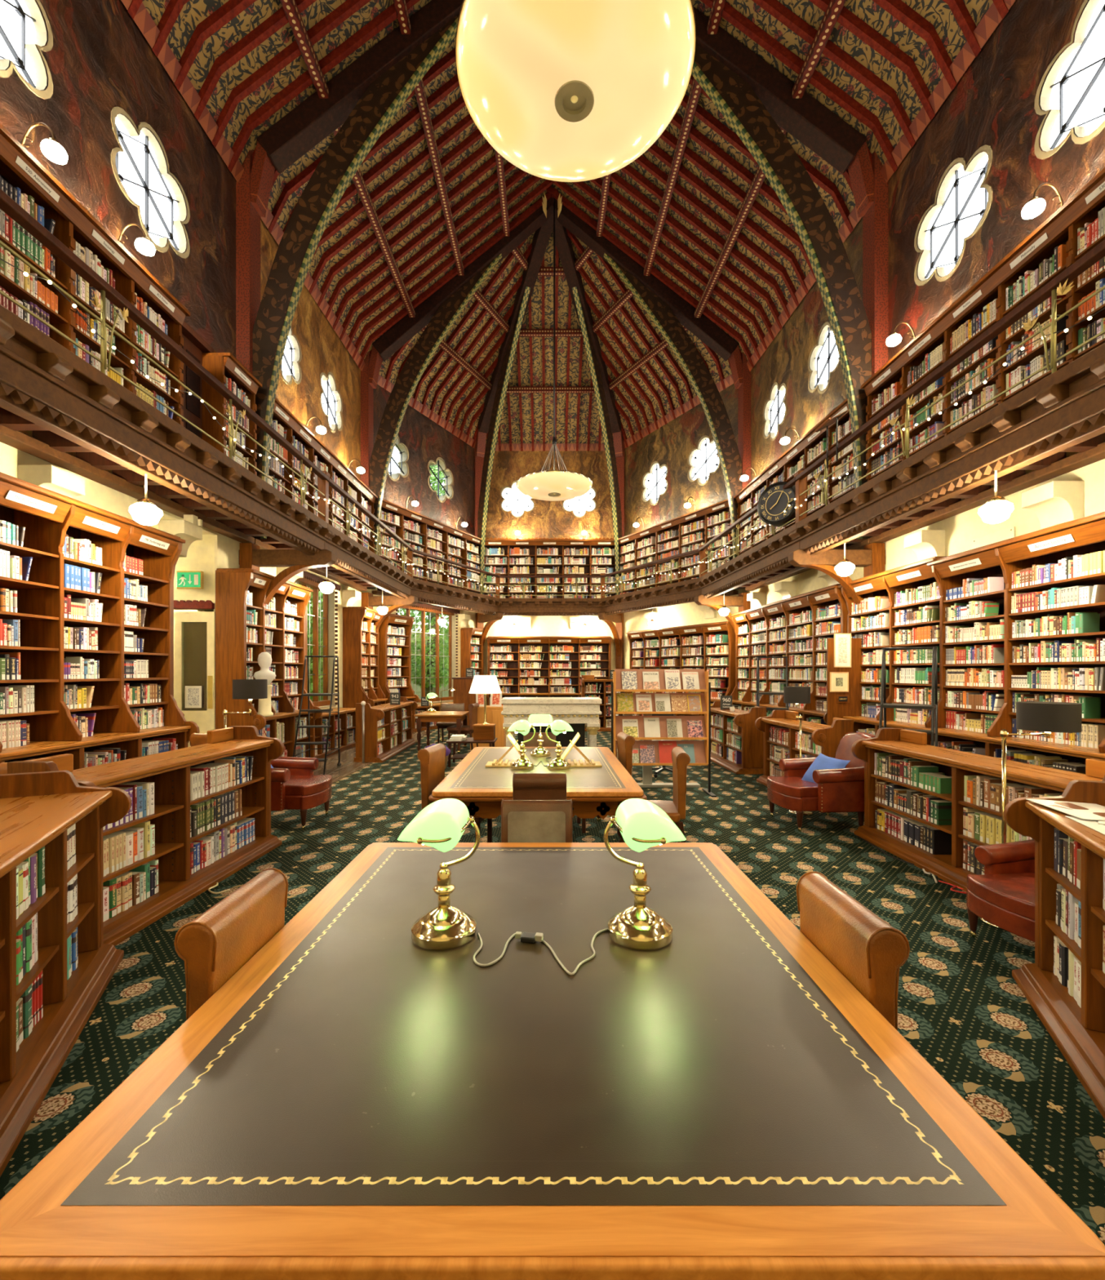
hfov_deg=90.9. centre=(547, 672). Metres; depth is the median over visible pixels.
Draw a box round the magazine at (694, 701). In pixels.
[686,694,702,711]
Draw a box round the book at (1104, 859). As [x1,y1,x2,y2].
[1102,858,1104,909]
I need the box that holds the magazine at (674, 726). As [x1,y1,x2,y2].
[666,718,683,737]
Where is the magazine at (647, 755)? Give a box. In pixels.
[640,744,655,763]
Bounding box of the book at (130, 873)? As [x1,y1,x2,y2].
[122,871,132,907]
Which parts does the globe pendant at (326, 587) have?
opal globe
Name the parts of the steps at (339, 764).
rail, leg, handrail, rail, leg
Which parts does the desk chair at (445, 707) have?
leg, leg, seat, backrest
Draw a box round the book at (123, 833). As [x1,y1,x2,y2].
[112,831,125,867]
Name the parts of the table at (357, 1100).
rail, rail, rail, rail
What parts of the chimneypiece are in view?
cornice, architrave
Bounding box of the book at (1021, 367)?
[1017,365,1026,389]
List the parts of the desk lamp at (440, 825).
lamp shade, stem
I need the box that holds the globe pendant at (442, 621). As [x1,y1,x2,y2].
[437,606,446,625]
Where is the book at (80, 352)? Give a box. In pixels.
[78,340,82,358]
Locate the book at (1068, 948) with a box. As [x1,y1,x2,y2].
[1067,947,1068,988]
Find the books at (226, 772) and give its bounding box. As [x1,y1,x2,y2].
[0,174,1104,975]
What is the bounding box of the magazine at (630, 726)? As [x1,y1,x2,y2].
[622,719,639,737]
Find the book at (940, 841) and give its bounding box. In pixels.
[930,828,951,854]
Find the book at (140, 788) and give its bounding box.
[137,785,142,818]
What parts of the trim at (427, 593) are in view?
wall plate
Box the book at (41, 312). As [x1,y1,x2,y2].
[39,308,43,332]
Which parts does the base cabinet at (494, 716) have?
door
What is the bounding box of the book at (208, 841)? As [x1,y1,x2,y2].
[197,839,210,866]
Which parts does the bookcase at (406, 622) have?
panel, shelf, shelf, shelf, shelf, cornice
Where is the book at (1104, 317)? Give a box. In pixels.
[1103,317,1104,338]
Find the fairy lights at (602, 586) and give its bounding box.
[497,586,602,591]
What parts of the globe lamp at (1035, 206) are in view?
opal globe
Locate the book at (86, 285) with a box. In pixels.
[81,277,88,304]
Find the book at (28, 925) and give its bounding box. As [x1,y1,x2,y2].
[26,919,32,972]
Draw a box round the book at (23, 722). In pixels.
[20,720,26,746]
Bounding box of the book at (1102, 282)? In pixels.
[1099,278,1104,306]
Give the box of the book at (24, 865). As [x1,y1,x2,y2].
[16,861,28,911]
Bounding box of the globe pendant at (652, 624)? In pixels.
[648,608,656,627]
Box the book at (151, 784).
[125,782,154,815]
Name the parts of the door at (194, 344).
panel, panel, frame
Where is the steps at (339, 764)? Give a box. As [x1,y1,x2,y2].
[293,655,341,774]
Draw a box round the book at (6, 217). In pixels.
[4,213,8,240]
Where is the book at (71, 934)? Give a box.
[71,933,71,967]
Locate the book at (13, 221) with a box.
[12,219,15,245]
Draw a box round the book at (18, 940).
[16,938,21,985]
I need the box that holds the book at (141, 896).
[139,873,143,902]
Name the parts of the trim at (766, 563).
wall plate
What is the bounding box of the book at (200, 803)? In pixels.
[195,802,202,833]
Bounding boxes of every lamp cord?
[473,932,515,966]
[532,756,551,766]
[542,928,608,975]
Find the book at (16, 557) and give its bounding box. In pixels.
[9,555,19,579]
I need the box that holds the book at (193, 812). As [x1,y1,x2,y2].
[191,810,196,836]
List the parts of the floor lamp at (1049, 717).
swing arm, lamp shade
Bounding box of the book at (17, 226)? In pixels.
[15,222,20,249]
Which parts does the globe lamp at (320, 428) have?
opal globe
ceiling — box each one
[121,0,1015,451]
[135,514,211,534]
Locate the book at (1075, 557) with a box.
[1073,555,1082,577]
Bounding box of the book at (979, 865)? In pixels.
[976,845,982,875]
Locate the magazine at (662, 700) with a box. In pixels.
[654,693,671,711]
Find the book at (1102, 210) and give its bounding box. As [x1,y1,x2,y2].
[1101,207,1104,236]
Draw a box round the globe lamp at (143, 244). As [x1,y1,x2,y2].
[118,222,155,256]
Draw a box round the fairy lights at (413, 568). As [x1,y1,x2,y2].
[413,568,501,588]
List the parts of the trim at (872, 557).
wall post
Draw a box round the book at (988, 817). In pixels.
[986,815,999,844]
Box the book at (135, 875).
[132,871,139,905]
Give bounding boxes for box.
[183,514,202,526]
[472,724,496,739]
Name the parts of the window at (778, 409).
pane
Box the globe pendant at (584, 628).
[581,615,588,631]
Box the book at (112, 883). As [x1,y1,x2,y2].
[102,877,116,918]
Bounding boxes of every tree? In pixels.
[296,582,323,701]
[307,604,323,693]
[397,464,448,697]
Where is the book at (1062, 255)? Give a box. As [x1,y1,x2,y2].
[1057,244,1068,270]
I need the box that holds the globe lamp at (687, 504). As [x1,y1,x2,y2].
[684,497,696,510]
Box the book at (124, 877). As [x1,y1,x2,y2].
[116,874,128,911]
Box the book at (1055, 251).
[1053,245,1059,273]
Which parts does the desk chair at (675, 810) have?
seat, seat rail, backrest, leg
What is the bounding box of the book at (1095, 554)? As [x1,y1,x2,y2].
[1093,551,1097,573]
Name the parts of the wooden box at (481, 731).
lid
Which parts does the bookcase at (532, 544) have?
shelf, shelf, shelf, shelf, shelf, shelf, shelf, shelf, shelf, shelf, shelf, shelf, shelf, shelf, cornice, shelf, shelf, shelf, shelf, shelf, shelf, shelf, shelf, shelf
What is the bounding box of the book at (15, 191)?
[13,186,17,202]
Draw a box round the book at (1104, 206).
[1104,206,1104,233]
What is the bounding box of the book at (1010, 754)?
[1006,751,1032,759]
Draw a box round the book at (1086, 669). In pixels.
[1084,667,1094,689]
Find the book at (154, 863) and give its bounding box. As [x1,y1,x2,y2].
[147,859,158,893]
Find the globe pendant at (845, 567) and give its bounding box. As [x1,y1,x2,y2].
[835,542,855,576]
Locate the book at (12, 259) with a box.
[10,254,14,282]
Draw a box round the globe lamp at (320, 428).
[306,416,326,434]
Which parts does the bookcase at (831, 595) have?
shelf, shelf, shelf, shelf, shelf, shelf, shelf, shelf, shelf, cornice, shelf, shelf, shelf, shelf, shelf, panel, shelf, shelf, shelf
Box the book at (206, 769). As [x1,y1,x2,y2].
[190,766,208,795]
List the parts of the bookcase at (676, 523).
shelf, shelf, shelf, shelf, shelf, shelf, shelf, shelf, shelf, shelf, shelf, shelf, shelf, shelf, shelf, cornice, shelf, shelf, shelf, shelf, shelf, shelf, shelf, shelf, shelf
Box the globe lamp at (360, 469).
[347,458,364,473]
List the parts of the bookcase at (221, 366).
cornice, shelf, shelf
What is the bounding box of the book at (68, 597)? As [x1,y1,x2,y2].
[64,595,71,618]
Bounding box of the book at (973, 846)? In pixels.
[970,843,979,874]
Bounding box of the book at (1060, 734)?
[1058,732,1063,743]
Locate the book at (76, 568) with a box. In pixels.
[74,565,78,589]
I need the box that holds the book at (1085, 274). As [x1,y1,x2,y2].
[1082,269,1088,284]
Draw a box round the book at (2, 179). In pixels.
[0,176,4,191]
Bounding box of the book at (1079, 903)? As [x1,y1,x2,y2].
[1078,900,1081,948]
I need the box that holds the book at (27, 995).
[19,983,32,1039]
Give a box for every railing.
[0,188,328,515]
[795,239,1104,515]
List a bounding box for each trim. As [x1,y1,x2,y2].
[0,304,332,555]
[17,465,84,497]
[159,520,202,556]
[173,600,214,608]
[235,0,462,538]
[239,542,336,604]
[254,523,415,599]
[276,567,303,582]
[318,471,330,523]
[327,477,413,573]
[342,590,360,607]
[360,192,555,589]
[361,592,417,645]
[372,577,500,615]
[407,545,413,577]
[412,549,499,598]
[458,613,471,626]
[474,213,551,594]
[475,611,502,675]
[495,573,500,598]
[497,598,602,615]
[499,575,601,598]
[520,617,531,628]
[542,193,562,217]
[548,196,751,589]
[551,212,625,595]
[569,617,581,628]
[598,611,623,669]
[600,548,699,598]
[600,573,605,598]
[600,577,738,615]
[644,611,657,625]
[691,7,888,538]
[694,592,751,632]
[697,523,870,598]
[698,477,796,573]
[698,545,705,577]
[700,604,716,618]
[746,591,765,607]
[773,581,796,599]
[787,542,885,728]
[792,342,1104,555]
[794,470,806,523]
[817,569,839,586]
[904,529,945,561]
[1021,480,1084,529]
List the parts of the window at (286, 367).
pane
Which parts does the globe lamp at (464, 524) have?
opal globe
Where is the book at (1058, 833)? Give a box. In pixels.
[1053,827,1068,872]
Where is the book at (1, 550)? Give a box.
[0,549,2,576]
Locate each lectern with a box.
[447,551,462,576]
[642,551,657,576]
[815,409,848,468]
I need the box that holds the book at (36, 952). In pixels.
[34,912,38,963]
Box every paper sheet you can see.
[1065,815,1104,835]
[1097,820,1104,824]
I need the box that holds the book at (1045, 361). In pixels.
[1044,351,1047,373]
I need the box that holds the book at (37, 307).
[37,306,39,329]
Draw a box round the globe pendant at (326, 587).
[319,566,334,593]
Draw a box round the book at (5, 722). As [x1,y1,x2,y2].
[0,720,6,748]
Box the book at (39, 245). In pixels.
[37,240,42,267]
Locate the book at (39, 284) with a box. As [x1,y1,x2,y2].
[37,280,41,302]
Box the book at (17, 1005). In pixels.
[16,1003,19,1052]
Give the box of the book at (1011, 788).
[1008,786,1036,802]
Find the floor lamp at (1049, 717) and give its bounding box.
[978,701,1081,929]
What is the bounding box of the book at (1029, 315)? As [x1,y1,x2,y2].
[1027,311,1031,320]
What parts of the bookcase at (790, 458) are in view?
shelf, shelf, shelf, shelf, shelf, shelf, shelf, shelf, shelf, cornice, shelf, shelf, shelf, shelf, shelf, shelf, shelf, shelf, shelf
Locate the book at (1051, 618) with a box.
[1049,616,1059,635]
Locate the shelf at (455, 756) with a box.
[450,754,467,759]
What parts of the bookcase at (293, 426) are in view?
shelf, shelf, shelf, shelf, shelf, cornice, shelf, shelf, shelf, shelf, shelf, shelf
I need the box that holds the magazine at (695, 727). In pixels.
[687,720,703,737]
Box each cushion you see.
[285,774,332,795]
[767,776,817,797]
[801,752,850,782]
[967,872,1035,919]
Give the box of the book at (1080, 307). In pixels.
[1078,299,1081,319]
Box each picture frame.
[475,693,484,706]
[489,690,502,706]
[830,671,848,692]
[834,633,851,667]
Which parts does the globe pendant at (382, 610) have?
opal globe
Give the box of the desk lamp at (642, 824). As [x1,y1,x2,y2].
[604,798,686,950]
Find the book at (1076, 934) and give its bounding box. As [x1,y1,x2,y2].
[1074,902,1078,943]
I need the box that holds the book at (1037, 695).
[1035,693,1051,701]
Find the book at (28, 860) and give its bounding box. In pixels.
[22,856,31,906]
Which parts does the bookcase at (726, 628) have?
shelf, cornice, shelf, shelf, shelf, shelf, shelf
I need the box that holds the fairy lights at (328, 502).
[328,502,413,564]
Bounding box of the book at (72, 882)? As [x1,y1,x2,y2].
[68,875,75,922]
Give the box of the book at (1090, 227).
[1087,223,1092,247]
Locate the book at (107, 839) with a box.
[102,838,109,875]
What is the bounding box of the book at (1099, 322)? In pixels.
[1097,318,1101,342]
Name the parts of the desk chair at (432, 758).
backrest, leg, seat rail, leg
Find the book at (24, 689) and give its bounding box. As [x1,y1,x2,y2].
[13,687,26,712]
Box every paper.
[450,734,464,737]
[453,735,466,738]
[1026,799,1104,820]
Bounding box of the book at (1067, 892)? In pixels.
[1065,889,1068,935]
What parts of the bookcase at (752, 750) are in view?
shelf, shelf, shelf, shelf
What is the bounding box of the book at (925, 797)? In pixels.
[923,795,935,820]
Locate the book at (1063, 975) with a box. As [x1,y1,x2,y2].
[1058,942,1067,986]
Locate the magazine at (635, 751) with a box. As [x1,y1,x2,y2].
[617,748,639,763]
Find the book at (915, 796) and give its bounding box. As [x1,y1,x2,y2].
[913,794,917,817]
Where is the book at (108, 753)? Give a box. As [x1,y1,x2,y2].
[107,752,111,763]
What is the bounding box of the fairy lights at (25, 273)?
[0,257,329,501]
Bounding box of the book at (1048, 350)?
[1047,348,1051,372]
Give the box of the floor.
[0,728,1104,1245]
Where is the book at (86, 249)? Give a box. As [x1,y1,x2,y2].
[83,247,88,266]
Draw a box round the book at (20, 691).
[13,689,22,713]
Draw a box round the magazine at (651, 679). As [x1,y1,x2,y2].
[642,671,660,689]
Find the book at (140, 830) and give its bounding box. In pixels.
[119,827,143,860]
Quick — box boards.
[313,730,433,783]
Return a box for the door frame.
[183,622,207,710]
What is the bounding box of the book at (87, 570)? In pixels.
[86,568,89,591]
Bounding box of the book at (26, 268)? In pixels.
[23,262,30,293]
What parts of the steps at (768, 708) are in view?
rail, handrail, rail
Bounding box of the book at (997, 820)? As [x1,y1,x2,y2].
[995,817,1001,844]
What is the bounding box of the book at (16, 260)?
[14,257,18,284]
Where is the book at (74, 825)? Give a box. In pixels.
[72,823,75,864]
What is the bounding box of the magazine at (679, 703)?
[671,694,688,711]
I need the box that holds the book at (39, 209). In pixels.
[37,204,42,225]
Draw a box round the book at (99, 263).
[97,257,101,276]
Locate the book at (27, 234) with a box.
[25,230,30,257]
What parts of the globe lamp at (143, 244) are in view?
opal globe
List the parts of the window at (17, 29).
pane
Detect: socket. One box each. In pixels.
[515,931,543,943]
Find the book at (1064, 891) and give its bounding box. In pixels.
[1061,889,1066,933]
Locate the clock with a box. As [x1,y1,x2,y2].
[757,481,795,526]
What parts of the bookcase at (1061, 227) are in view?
shelf, shelf, shelf, shelf, shelf, shelf, shelf, shelf, shelf, shelf, shelf, shelf, panel, shelf, shelf, shelf, shelf, shelf, shelf, shelf, shelf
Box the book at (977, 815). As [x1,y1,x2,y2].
[974,812,990,840]
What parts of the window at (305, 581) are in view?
sill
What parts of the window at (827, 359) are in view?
pane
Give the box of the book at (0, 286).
[0,285,1,304]
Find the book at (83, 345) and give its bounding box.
[82,342,85,360]
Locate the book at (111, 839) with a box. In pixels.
[102,836,114,873]
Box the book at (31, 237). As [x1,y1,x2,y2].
[30,234,33,260]
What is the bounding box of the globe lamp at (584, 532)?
[582,525,586,539]
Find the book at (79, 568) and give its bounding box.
[78,566,80,590]
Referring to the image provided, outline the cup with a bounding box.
[729,706,734,711]
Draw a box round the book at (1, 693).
[0,692,3,714]
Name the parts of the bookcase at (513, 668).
shelf, shelf, shelf, shelf, shelf, shelf, shelf, shelf, cornice, shelf, shelf, shelf, shelf, shelf, shelf, shelf, shelf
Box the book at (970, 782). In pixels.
[967,779,973,804]
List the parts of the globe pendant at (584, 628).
opal globe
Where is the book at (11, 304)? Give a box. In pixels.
[8,293,13,312]
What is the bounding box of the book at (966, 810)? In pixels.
[963,807,985,835]
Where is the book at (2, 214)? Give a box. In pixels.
[0,209,4,237]
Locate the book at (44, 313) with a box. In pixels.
[43,311,46,334]
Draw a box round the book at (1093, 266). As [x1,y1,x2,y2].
[1091,264,1094,277]
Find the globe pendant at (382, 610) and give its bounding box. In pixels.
[377,590,387,614]
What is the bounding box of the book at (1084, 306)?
[1081,296,1087,318]
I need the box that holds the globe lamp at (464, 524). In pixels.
[456,516,467,528]
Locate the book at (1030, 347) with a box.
[1028,331,1032,352]
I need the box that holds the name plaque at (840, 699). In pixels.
[836,695,848,702]
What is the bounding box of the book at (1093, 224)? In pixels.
[1091,221,1094,244]
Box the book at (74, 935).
[71,928,77,971]
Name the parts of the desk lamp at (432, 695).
lamp shade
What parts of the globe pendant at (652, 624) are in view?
opal globe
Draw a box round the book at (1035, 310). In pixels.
[1033,306,1037,318]
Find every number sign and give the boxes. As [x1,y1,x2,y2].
[390,692,399,704]
[421,697,428,706]
[466,667,473,677]
[610,670,614,679]
[720,695,732,709]
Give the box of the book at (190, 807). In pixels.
[190,807,191,837]
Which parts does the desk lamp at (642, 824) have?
stem, lamp shade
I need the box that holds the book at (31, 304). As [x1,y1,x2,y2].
[26,301,33,325]
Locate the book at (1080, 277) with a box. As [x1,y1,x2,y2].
[1077,273,1082,288]
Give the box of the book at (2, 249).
[0,244,4,274]
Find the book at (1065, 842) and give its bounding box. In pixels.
[1062,839,1068,877]
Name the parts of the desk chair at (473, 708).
seat, seat rail, leg, backrest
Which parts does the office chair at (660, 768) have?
arm, arm, backrest, seat, arm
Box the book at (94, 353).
[92,351,95,367]
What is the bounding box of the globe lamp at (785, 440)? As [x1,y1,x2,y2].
[780,427,799,444]
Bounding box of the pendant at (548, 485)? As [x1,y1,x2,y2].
[515,200,592,501]
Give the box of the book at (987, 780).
[984,777,1014,808]
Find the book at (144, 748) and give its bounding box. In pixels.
[142,747,145,756]
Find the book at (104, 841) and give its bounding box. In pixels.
[102,839,106,876]
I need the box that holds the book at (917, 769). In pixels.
[913,765,938,786]
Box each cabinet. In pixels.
[452,677,475,725]
[470,705,506,749]
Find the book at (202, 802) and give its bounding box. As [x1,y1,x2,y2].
[200,801,204,832]
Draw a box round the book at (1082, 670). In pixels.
[1079,667,1084,689]
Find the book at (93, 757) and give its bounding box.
[87,755,95,766]
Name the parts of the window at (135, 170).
pane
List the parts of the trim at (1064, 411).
wall plate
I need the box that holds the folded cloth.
[424,743,450,755]
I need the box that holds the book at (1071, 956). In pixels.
[1068,948,1075,996]
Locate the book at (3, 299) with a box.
[1,287,5,307]
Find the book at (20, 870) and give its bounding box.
[18,867,23,915]
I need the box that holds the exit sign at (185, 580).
[176,570,204,589]
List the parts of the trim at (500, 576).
rail, handrail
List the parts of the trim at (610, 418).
wall post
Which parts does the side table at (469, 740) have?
leg, leg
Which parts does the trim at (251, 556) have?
wall post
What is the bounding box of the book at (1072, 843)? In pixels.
[1069,841,1074,884]
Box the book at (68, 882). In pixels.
[66,882,68,924]
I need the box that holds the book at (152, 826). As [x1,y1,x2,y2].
[150,824,155,855]
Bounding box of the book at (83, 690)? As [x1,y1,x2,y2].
[77,688,86,708]
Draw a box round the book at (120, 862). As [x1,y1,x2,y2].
[107,833,122,869]
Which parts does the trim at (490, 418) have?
wall post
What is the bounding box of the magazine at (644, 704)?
[635,694,652,711]
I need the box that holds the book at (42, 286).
[41,284,44,303]
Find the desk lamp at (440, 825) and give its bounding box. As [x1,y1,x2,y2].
[397,798,480,950]
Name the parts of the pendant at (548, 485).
lamp shade, hanging rod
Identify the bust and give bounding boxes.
[253,652,275,716]
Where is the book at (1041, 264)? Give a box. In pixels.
[1039,262,1042,284]
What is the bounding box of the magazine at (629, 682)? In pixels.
[622,671,637,689]
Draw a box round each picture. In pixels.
[623,726,638,737]
[632,749,638,753]
[638,700,649,710]
[640,745,647,748]
[644,681,658,688]
[656,701,665,711]
[666,677,679,688]
[666,720,677,737]
[685,676,694,688]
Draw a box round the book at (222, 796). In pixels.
[220,794,224,824]
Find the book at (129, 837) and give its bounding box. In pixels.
[125,832,133,866]
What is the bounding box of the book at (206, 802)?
[201,800,208,831]
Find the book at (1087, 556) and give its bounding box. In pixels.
[1085,553,1089,575]
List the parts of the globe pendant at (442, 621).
opal globe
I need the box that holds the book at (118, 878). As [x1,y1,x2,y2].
[115,876,120,914]
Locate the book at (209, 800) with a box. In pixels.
[204,799,210,829]
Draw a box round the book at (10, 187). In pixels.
[8,183,13,199]
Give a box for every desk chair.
[0,762,7,774]
[173,867,288,1020]
[189,733,207,746]
[417,742,492,842]
[436,702,464,745]
[446,702,479,750]
[501,799,572,842]
[512,772,567,799]
[524,732,555,746]
[577,731,635,833]
[647,746,690,842]
[796,871,910,1031]
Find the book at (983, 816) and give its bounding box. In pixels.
[980,813,995,842]
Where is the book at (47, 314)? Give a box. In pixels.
[46,312,49,337]
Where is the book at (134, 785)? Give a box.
[109,783,137,820]
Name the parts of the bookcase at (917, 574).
shelf, shelf, shelf, shelf, shelf, shelf, cornice, shelf, panel, shelf, shelf, shelf, shelf, shelf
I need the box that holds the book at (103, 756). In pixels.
[97,754,105,764]
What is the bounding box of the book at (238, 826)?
[236,824,241,848]
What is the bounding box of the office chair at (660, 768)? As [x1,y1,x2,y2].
[652,714,678,777]
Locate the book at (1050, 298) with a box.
[1047,296,1051,309]
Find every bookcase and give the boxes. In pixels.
[0,123,190,426]
[0,471,199,769]
[0,770,131,1177]
[7,725,284,946]
[202,350,262,475]
[215,568,322,757]
[268,397,377,552]
[295,707,355,758]
[342,606,387,707]
[354,696,417,762]
[378,613,419,732]
[379,498,482,593]
[415,702,453,732]
[460,627,484,677]
[484,537,615,598]
[486,636,611,705]
[581,675,627,731]
[617,498,733,592]
[626,621,735,715]
[701,701,766,773]
[730,583,848,723]
[733,398,854,556]
[755,709,853,786]
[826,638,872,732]
[838,555,974,745]
[851,728,1104,891]
[860,167,1104,480]
[919,511,1104,764]
[1003,779,1104,1119]
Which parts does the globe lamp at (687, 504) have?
opal globe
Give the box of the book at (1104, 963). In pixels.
[1102,925,1104,973]
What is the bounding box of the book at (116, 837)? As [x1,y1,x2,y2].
[103,835,119,871]
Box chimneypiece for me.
[501,697,601,746]
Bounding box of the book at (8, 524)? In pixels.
[6,521,11,543]
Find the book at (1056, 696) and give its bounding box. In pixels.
[1054,694,1062,702]
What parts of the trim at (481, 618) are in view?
wall post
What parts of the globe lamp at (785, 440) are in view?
opal globe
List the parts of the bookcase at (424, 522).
shelf, shelf, shelf, shelf, shelf, shelf, shelf, shelf, shelf, panel, cornice, shelf, shelf, shelf, shelf, shelf, shelf, shelf, shelf, shelf, shelf, shelf, shelf, shelf, shelf, shelf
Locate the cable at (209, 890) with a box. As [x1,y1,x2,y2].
[208,882,230,893]
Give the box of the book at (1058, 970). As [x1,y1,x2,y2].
[1057,942,1059,977]
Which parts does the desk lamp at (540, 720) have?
lamp shade, stem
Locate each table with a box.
[0,842,1104,1279]
[428,746,646,842]
[445,737,497,766]
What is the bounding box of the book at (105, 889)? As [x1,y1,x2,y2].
[102,886,109,922]
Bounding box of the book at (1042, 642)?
[1040,640,1054,662]
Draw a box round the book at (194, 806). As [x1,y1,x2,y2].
[190,804,199,835]
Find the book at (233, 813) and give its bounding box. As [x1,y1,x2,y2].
[229,790,235,819]
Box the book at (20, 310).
[17,299,22,319]
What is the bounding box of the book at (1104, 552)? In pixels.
[1102,550,1104,572]
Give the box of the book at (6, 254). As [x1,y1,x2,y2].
[4,249,10,279]
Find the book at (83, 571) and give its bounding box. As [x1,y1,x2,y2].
[80,567,86,591]
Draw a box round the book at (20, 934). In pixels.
[16,927,22,979]
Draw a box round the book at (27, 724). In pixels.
[26,723,29,745]
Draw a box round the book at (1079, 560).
[1076,556,1082,577]
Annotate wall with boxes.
[0,0,240,611]
[173,534,214,609]
[173,609,197,611]
[197,609,213,611]
[259,217,363,709]
[363,384,477,704]
[411,631,448,698]
[484,450,613,539]
[484,615,615,705]
[623,589,748,669]
[625,383,737,535]
[748,567,863,608]
[751,217,862,481]
[884,452,1104,571]
[888,0,1104,360]
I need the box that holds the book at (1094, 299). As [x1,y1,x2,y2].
[1091,289,1096,311]
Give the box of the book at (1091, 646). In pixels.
[1088,644,1093,661]
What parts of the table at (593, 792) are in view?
leg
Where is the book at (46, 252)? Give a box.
[42,246,50,274]
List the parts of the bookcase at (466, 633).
cornice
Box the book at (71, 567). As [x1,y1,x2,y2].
[69,564,74,588]
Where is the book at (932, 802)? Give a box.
[930,800,948,823]
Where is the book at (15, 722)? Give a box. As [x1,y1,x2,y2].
[0,720,17,746]
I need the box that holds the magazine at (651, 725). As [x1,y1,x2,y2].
[644,717,660,737]
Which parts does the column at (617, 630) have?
wall post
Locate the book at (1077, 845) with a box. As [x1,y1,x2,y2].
[1073,840,1081,885]
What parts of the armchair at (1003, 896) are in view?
leg, seat, arm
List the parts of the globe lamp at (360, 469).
opal globe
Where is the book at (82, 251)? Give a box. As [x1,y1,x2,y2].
[80,245,84,262]
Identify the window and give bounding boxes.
[0,0,53,99]
[111,106,190,258]
[280,325,302,385]
[293,570,341,708]
[320,372,342,432]
[387,435,408,480]
[395,603,459,704]
[427,457,453,502]
[500,480,534,518]
[562,486,596,517]
[641,461,668,506]
[687,435,720,485]
[763,382,786,440]
[808,321,840,393]
[914,144,992,285]
[1034,0,1104,159]
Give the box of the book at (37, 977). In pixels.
[35,974,39,1022]
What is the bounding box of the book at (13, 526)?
[11,524,15,545]
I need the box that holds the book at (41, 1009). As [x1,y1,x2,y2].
[39,970,43,1020]
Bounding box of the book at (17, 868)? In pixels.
[16,867,18,919]
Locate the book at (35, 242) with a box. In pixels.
[33,236,38,264]
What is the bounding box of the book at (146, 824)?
[128,820,150,857]
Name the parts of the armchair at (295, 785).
arm, arm, leg, seat, leg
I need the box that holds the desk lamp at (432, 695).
[426,692,437,712]
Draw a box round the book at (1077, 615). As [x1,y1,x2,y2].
[1075,612,1097,633]
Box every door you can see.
[173,611,215,746]
[182,320,213,439]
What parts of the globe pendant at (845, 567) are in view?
rod, opal globe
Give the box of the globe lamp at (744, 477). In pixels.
[740,466,756,481]
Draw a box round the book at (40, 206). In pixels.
[40,205,44,226]
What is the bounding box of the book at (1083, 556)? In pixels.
[1082,554,1085,576]
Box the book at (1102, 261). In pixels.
[1099,257,1104,271]
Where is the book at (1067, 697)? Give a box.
[1065,695,1088,702]
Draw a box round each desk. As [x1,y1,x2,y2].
[413,711,469,753]
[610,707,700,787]
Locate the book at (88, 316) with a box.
[83,312,89,336]
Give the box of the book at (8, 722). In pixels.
[6,720,11,747]
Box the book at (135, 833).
[116,831,137,862]
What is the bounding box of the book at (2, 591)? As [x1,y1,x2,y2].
[0,587,5,611]
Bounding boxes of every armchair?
[271,755,332,830]
[767,732,875,831]
[966,839,1035,942]
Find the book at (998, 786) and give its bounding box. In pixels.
[995,783,1017,812]
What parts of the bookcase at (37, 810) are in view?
shelf, shelf, shelf, shelf, shelf, shelf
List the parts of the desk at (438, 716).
leg, leg, leg, leg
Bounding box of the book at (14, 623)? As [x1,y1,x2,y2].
[2,619,17,646]
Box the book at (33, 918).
[31,915,34,965]
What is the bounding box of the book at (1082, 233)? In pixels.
[1080,230,1084,253]
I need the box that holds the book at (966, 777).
[964,775,977,801]
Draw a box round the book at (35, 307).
[33,303,37,328]
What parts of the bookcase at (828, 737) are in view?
shelf, shelf, shelf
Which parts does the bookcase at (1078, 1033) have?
shelf, shelf, shelf, shelf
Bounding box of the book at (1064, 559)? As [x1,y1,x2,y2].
[1062,558,1065,579]
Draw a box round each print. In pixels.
[187,688,199,705]
[478,693,484,704]
[492,693,499,704]
[835,677,843,686]
[838,637,847,662]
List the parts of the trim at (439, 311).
wall post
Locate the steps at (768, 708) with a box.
[756,656,789,711]
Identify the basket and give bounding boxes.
[444,755,448,768]
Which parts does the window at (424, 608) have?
sill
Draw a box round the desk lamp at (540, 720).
[528,714,552,756]
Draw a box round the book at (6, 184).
[4,179,8,195]
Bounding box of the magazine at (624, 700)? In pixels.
[616,693,634,711]
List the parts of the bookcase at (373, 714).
shelf, shelf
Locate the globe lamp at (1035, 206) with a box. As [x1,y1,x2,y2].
[1021,182,1063,219]
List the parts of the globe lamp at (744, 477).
opal globe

